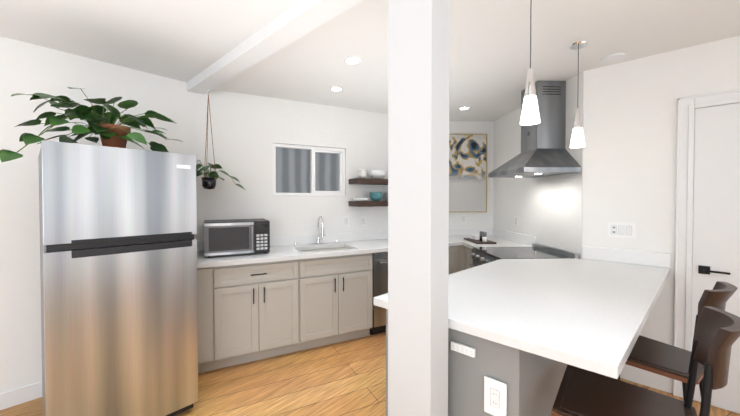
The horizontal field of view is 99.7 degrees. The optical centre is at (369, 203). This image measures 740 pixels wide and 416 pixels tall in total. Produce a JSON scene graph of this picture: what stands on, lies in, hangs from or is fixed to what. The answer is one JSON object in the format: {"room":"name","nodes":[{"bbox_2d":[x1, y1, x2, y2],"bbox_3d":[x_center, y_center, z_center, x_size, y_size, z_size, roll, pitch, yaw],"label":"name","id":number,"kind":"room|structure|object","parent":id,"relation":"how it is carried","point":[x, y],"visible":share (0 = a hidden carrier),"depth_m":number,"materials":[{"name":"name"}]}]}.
{"room":"kitchen","nodes":[
{"label":"kitchen","id":0,"kind":"room"},
{"bbox_2d":[0,36,195,392],"bbox_3d":[-3.063,0.079,1.587,0.200,2.620,4.450,1,1,42],"label":"wall","id":1,"kind":"structure","parent":0,"point":[27,68],"depth_m":2.20,"materials":[{"name":"paint"}]},
{"bbox_2d":[0,381,41,409],"bbox_3d":[-3.073,1.337,1.434,0.014,0.110,4.180,1,1,42],"label":"baseboard","id":2,"kind":"structure","parent":1,"relation":"attached to","point":[17,396],"depth_m":2.15,"materials":[{"name":"white"}]},
{"bbox_2d":[0,0,299,81],"bbox_3d":[-1.542,-1.145,-0.030,7.000,0.120,4.130,1,1,42],"label":"ceiling","id":3,"kind":"structure","parent":0,"point":[184,40],"depth_m":1.98,"materials":[{"name":"paint"}]},
{"bbox_2d":[195,89,387,240],"bbox_3d":[-0.380,0.044,3.740,2.971,2.620,0.200,0,1,-27],"label":"wall","id":4,"kind":"structure","parent":0,"point":[248,130],"depth_m":3.32,"materials":[{"name":"paint"}]},
{"bbox_2d":[273,143,345,195],"bbox_3d":[-0.680,-0.370,3.532,0.828,0.557,0.110,0,1,-27],"label":"window","id":5,"kind":"structure","parent":4,"relation":"in","point":[299,170],"depth_m":3.54,"materials":[{"name":"white plastic"}]},
{"bbox_2d":[343,216,348,225],"bbox_3d":[-0.281,0.206,3.673,0.072,0.116,0.008,0,1,-27],"label":"electrical outlet","id":6,"kind":"object","parent":4,"relation":"attached to","point":[345,220],"visible":1,"depth_m":3.67,"materials":[{"name":"white plastic"}]},
{"bbox_2d":[361,216,365,225],"bbox_3d":[-0.079,0.209,3.776,0.072,0.116,0.008,0,1,-27],"label":"electrical outlet","id":7,"kind":"object","parent":4,"relation":"attached to","point":[363,220],"visible":1,"depth_m":3.77,"materials":[{"name":"white plastic"}]},
{"bbox_2d":[349,201,387,206],"bbox_3d":[0.192,-0.004,3.774,0.875,0.060,0.247,0,1,-27],"label":"shelf","id":8,"kind":"object","parent":4,"relation":"attached to","point":[366,203],"visible":0.56,"depth_m":3.55,"materials":[{"name":"brown wood"}]},
{"bbox_2d":[349,178,387,184],"bbox_3d":[0.192,-0.264,3.770,0.875,0.060,0.247,0,1,-27],"label":"shelf","id":9,"kind":"object","parent":4,"relation":"attached to","point":[367,181],"visible":0.48,"depth_m":3.56,"materials":[{"name":"brown wood"}]},
{"bbox_2d":[358,169,366,177],"bbox_3d":[-0.085,-0.346,3.625,0.109,0.106,0.109,1,1,33],"label":"cup","id":10,"kind":"object","parent":9,"relation":"on","point":[362,172],"depth_m":3.58,"materials":[{"name":"white ceramic"}]},
{"bbox_2d":[369,170,385,178],"bbox_3d":[0.093,-0.343,3.715,0.209,0.097,0.209,0,1,-3],"label":"bowl","id":11,"kind":"object","parent":9,"relation":"on","point":[378,174],"depth_m":3.64,"materials":[{"name":"white ceramic"}]},
{"bbox_2d":[0,332,739,415],"bbox_3d":[-0.039,1.438,1.666,7.000,0.100,8.600,1,1,42],"label":"floor","id":12,"kind":"structure","parent":0,"point":[346,378],"depth_m":2.35,"materials":[{"name":"brown wood"}]},
{"bbox_2d":[38,140,197,415],"bbox_3d":[-1.682,0.529,2.084,0.826,1.704,0.702,1,1,42],"label":"fridge","id":13,"kind":"object","parent":12,"relation":"on","point":[118,280],"visible":1,"depth_m":1.77,"materials":[{"name":"grey metal"}]},
{"bbox_2d":[0,87,181,161],"bbox_3d":[-1.731,-0.440,2.011,0.742,0.459,0.865,1,1,42],"label":"potted plant","id":14,"kind":"object","parent":13,"relation":"on","point":[100,121],"visible":0.96,"depth_m":1.92,"materials":[{"name":"green plant"}]},
{"bbox_2d":[197,231,452,372],"bbox_3d":[-0.055,0.851,3.564,1.606,1.012,3.465,1,1,42],"label":"base cabinet","id":15,"kind":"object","parent":12,"relation":"on","point":[284,295],"depth_m":2.79,"materials":[{"name":"grey wood"}]},
{"bbox_2d":[204,218,269,256],"bbox_3d":[-1.229,0.303,2.883,0.530,0.299,0.422,0,1,-27],"label":"microwave","id":16,"kind":"object","parent":15,"relation":"on","point":[233,236],"visible":1,"depth_m":2.73,"materials":[{"name":"silver plastic"}]},
{"bbox_2d":[316,216,324,243],"bbox_3d":[-0.520,0.284,3.396,0.182,0.320,0.144,1,1,42],"label":"faucet","id":17,"kind":"object","parent":15,"relation":"on","point":[318,240],"visible":1,"depth_m":3.42,"materials":[{"name":"silver metal"}]},
{"bbox_2d":[370,252,387,334],"bbox_3d":[0.183,0.923,3.540,0.605,0.870,0.669,0,1,-27],"label":"dishwasher","id":18,"kind":"object","parent":12,"relation":"on","point":[379,273],"visible":0.27,"depth_m":3.19,"materials":[{"name":"grey metal"}]},
{"bbox_2d":[388,0,449,415],"bbox_3d":[0.199,0.184,1.297,0.207,2.419,0.137,1,1,42],"label":"post","id":19,"kind":"object","parent":12,"relation":"on","point":[418,153],"visible":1,"depth_m":1.23,"materials":[{"name":"paint"}]},
{"bbox_2d":[187,0,362,93],"bbox_3d":[0.404,-1.123,1.087,5.620,0.200,0.140,1,1,42],"label":"beam","id":20,"kind":"structure","parent":19,"relation":"on","point":[298,20],"depth_m":1.99,"materials":[{"name":"paint"}]},
{"bbox_2d":[196,88,244,189],"bbox_3d":[-1.452,-0.590,2.874,0.338,0.923,0.458,1,1,42],"label":"hanging plant","id":21,"kind":"object","parent":20,"relation":"hanging from","point":[208,182],"visible":0.94,"depth_m":2.83,"materials":[{"name":"green plant"}]},
{"bbox_2d":[449,228,536,272],"bbox_3d":[1.405,0.847,3.777,1.170,1.012,1.185,1,1,42],"label":"countertop","id":22,"kind":"structure","parent":12,"relation":"on","point":[462,248],"depth_m":3.68,"materials":[{"name":"grey stone"}]},
{"bbox_2d":[464,238,496,243],"bbox_3d":[1.282,0.431,3.660,0.220,0.017,0.420,0,1,-3],"label":"tray","id":23,"kind":"object","parent":22,"relation":"on","point":[479,241],"visible":0.77,"depth_m":3.53,"materials":[{"name":"brown wood"}]},
{"bbox_2d":[471,234,479,239],"bbox_3d":[1.278,0.391,3.745,0.100,0.059,0.150,0,1,-3],"label":"butter dish","id":24,"kind":"object","parent":23,"relation":"on","point":[476,237],"visible":0.79,"depth_m":3.70,"materials":[{"name":"white ceramic"}]},
{"bbox_2d":[480,231,486,241],"bbox_3d":[1.287,0.370,3.552,0.049,0.106,0.124,0,1,-3],"label":"mill","id":25,"kind":"object","parent":23,"relation":"on","point":[483,236],"visible":1,"depth_m":3.50,"materials":[{"name":"black plastic"}]},
{"bbox_2d":[386,310,601,415],"bbox_3d":[1.022,0.945,2.037,0.812,0.874,1.907,1,1,42],"label":"base cabinet","id":26,"kind":"object","parent":12,"relation":"on","point":[533,384],"depth_m":1.28,"materials":[{"name":"grey wood"}]},
{"bbox_2d":[451,341,475,357],"bbox_3d":[0.386,0.605,1.300,0.105,0.034,0.013,1,1,42],"label":"electrical outlet","id":27,"kind":"object","parent":26,"relation":"attached to","point":[463,349],"visible":1,"depth_m":1.29,"materials":[{"name":"white plastic"}]},
{"bbox_2d":[484,376,506,415],"bbox_3d":[0.486,0.755,1.214,0.085,0.140,0.008,1,1,42],"label":"outlet","id":28,"kind":"object","parent":26,"relation":"attached to","point":[495,397],"visible":1,"depth_m":1.21,"materials":[{"name":"white plastic"}]},
{"bbox_2d":[374,258,669,378],"bbox_3d":[1.099,0.489,1.927,1.144,0.040,1.957,1,1,42],"label":"countertop","id":29,"kind":"structure","parent":26,"relation":"on","point":[590,314],"depth_m":1.46,"materials":[{"name":"white stone"}]},
{"bbox_2d":[468,243,579,267],"bbox_3d":[1.383,0.889,2.940,0.744,0.947,0.633,0,1,-3],"label":"range","id":30,"kind":"object","parent":12,"relation":"on","point":[482,255],"visible":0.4,"depth_m":2.90,"materials":[{"name":"grey metal"}]},
{"bbox_2d":[551,306,739,415],"bbox_3d":[0.926,0.875,1.097,0.506,1.046,0.441,1,1,42],"label":"stool","id":31,"kind":"object","parent":12,"relation":"on","point":[582,392],"visible":0.96,"depth_m":1.08,"materials":[{"name":"dark brown wood"},{"name":"leather"},{"name":"black metal"}]},
{"bbox_2d":[618,281,737,415],"bbox_3d":[1.365,0.868,1.526,0.537,1.046,0.493,1,1,42],"label":"stool","id":32,"kind":"object","parent":12,"relation":"on","point":[659,358],"visible":0.38,"depth_m":1.39,"materials":[{"name":"brown wood"}]},
{"bbox_2d":[449,121,493,227],"bbox_3d":[1.288,0.034,4.385,1.018,2.620,0.200,0,1,-3],"label":"wall","id":33,"kind":"structure","parent":0,"point":[479,219],"depth_m":4.29,"materials":[{"name":"paint"}]},
{"bbox_2d":[461,215,465,222],"bbox_3d":[1.284,0.206,4.281,0.072,0.116,0.008,0,1,-3],"label":"electrical outlet","id":34,"kind":"object","parent":33,"relation":"attached to","point":[463,218],"visible":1,"depth_m":4.28,"materials":[{"name":"white plastic"}]},
{"bbox_2d":[449,134,486,211],"bbox_3d":[1.295,-0.419,4.258,0.604,1.064,0.032,0,1,-3],"label":"painting","id":35,"kind":"object","parent":33,"relation":"attached to","point":[467,172],"visible":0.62,"depth_m":4.25,"materials":[{"name":"fabric"}]},
{"bbox_2d":[214,0,739,120],"bbox_3d":[1.395,-1.187,3.205,7.000,0.140,4.330,1,1,42],"label":"ceiling","id":36,"kind":"structure","parent":0,"point":[489,53],"depth_m":2.18,"materials":[{"name":"paint"}]},
{"bbox_2d":[330,86,342,90],"bbox_3d":[-0.323,-1.111,3.017,0.123,0.006,0.123,1,1,36],"label":"recessed light","id":37,"kind":"object","parent":36,"relation":"in","point":[335,88],"depth_m":3.00,"materials":[{"name":"white plastic"}]},
{"bbox_2d":[344,57,359,63],"bbox_3d":[-0.136,-1.101,2.400,0.123,0.006,0.123,1,1,36],"label":"recessed light","id":38,"kind":"object","parent":36,"relation":"in","point":[350,60],"depth_m":2.39,"materials":[{"name":"white plastic"}]},
{"bbox_2d":[520,0,539,124],"bbox_3d":[0.794,-0.745,1.544,0.110,0.689,0.110,1,1,42],"label":"pendant light","id":39,"kind":"object","parent":36,"relation":"hanging from","point":[530,115],"visible":1,"depth_m":1.53,"materials":[{"name":"white glass"}]},
{"bbox_2d":[569,41,587,147],"bbox_3d":[1.442,-0.747,2.165,0.110,0.704,0.110,1,1,42],"label":"pendant light","id":40,"kind":"object","parent":36,"relation":"hanging from","point":[577,139],"visible":0.92,"depth_m":2.15,"materials":[{"name":"white glass"}]},
{"bbox_2d":[601,53,625,62],"bbox_3d":[1.834,-1.097,2.350,0.149,0.011,0.149,0,1,-3],"label":"recessed light","id":41,"kind":"object","parent":36,"relation":"in","point":[615,57],"depth_m":2.34,"materials":[{"name":"white plastic"}]},
{"bbox_2d":[493,71,583,257],"bbox_3d":[1.839,0.048,3.519,0.200,2.620,1.783,0,1,-3],"label":"wall","id":42,"kind":"structure","parent":0,"point":[547,210],"depth_m":3.16,"materials":[{"name":"paint"}]},
{"bbox_2d":[514,216,517,226],"bbox_3d":[1.724,0.205,3.688,0.008,0.116,0.072,0,1,-3],"label":"light switch","id":43,"kind":"object","parent":42,"relation":"attached to","point":[515,220],"visible":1,"depth_m":3.68,"materials":[{"name":"white plastic"}]},
{"bbox_2d":[488,81,581,177],"bbox_3d":[1.514,-0.690,2.951,0.497,0.841,0.693,0,1,-3],"label":"range hood","id":44,"kind":"object","parent":42,"relation":"attached to","point":[544,152],"visible":0.96,"depth_m":2.81,"materials":[{"name":"silver metal"}]},
{"bbox_2d":[582,36,739,413],"bbox_3d":[2.892,0.076,1.753,2.805,2.620,0.200,1,1,42],"label":"wall","id":45,"kind":"structure","parent":0,"point":[630,140],"depth_m":2.35,"materials":[{"name":"paint"}]},
{"bbox_2d":[608,222,635,238],"bbox_3d":[1.971,0.205,2.448,0.170,0.120,0.008,1,1,42],"label":"light switch","id":46,"kind":"object","parent":45,"relation":"attached to","point":[621,230],"visible":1,"depth_m":2.44,"materials":[{"name":"white plastic"}]},
{"bbox_2d":[673,89,739,397],"bbox_3d":[2.554,0.321,1.909,0.984,2.127,0.024,1,1,42],"label":"door frame","id":47,"kind":"structure","parent":45,"relation":"attached to","point":[687,107],"depth_m":2.20,"materials":[{"name":"white wood"}]},
{"bbox_2d":[691,103,739,412],"bbox_3d":[2.541,0.360,1.895,0.810,2.032,0.063,1,1,42],"label":"door","id":48,"kind":"structure","parent":45,"relation":"in","point":[716,227],"depth_m":2.10,"materials":[{"name":"white"}]}
]}

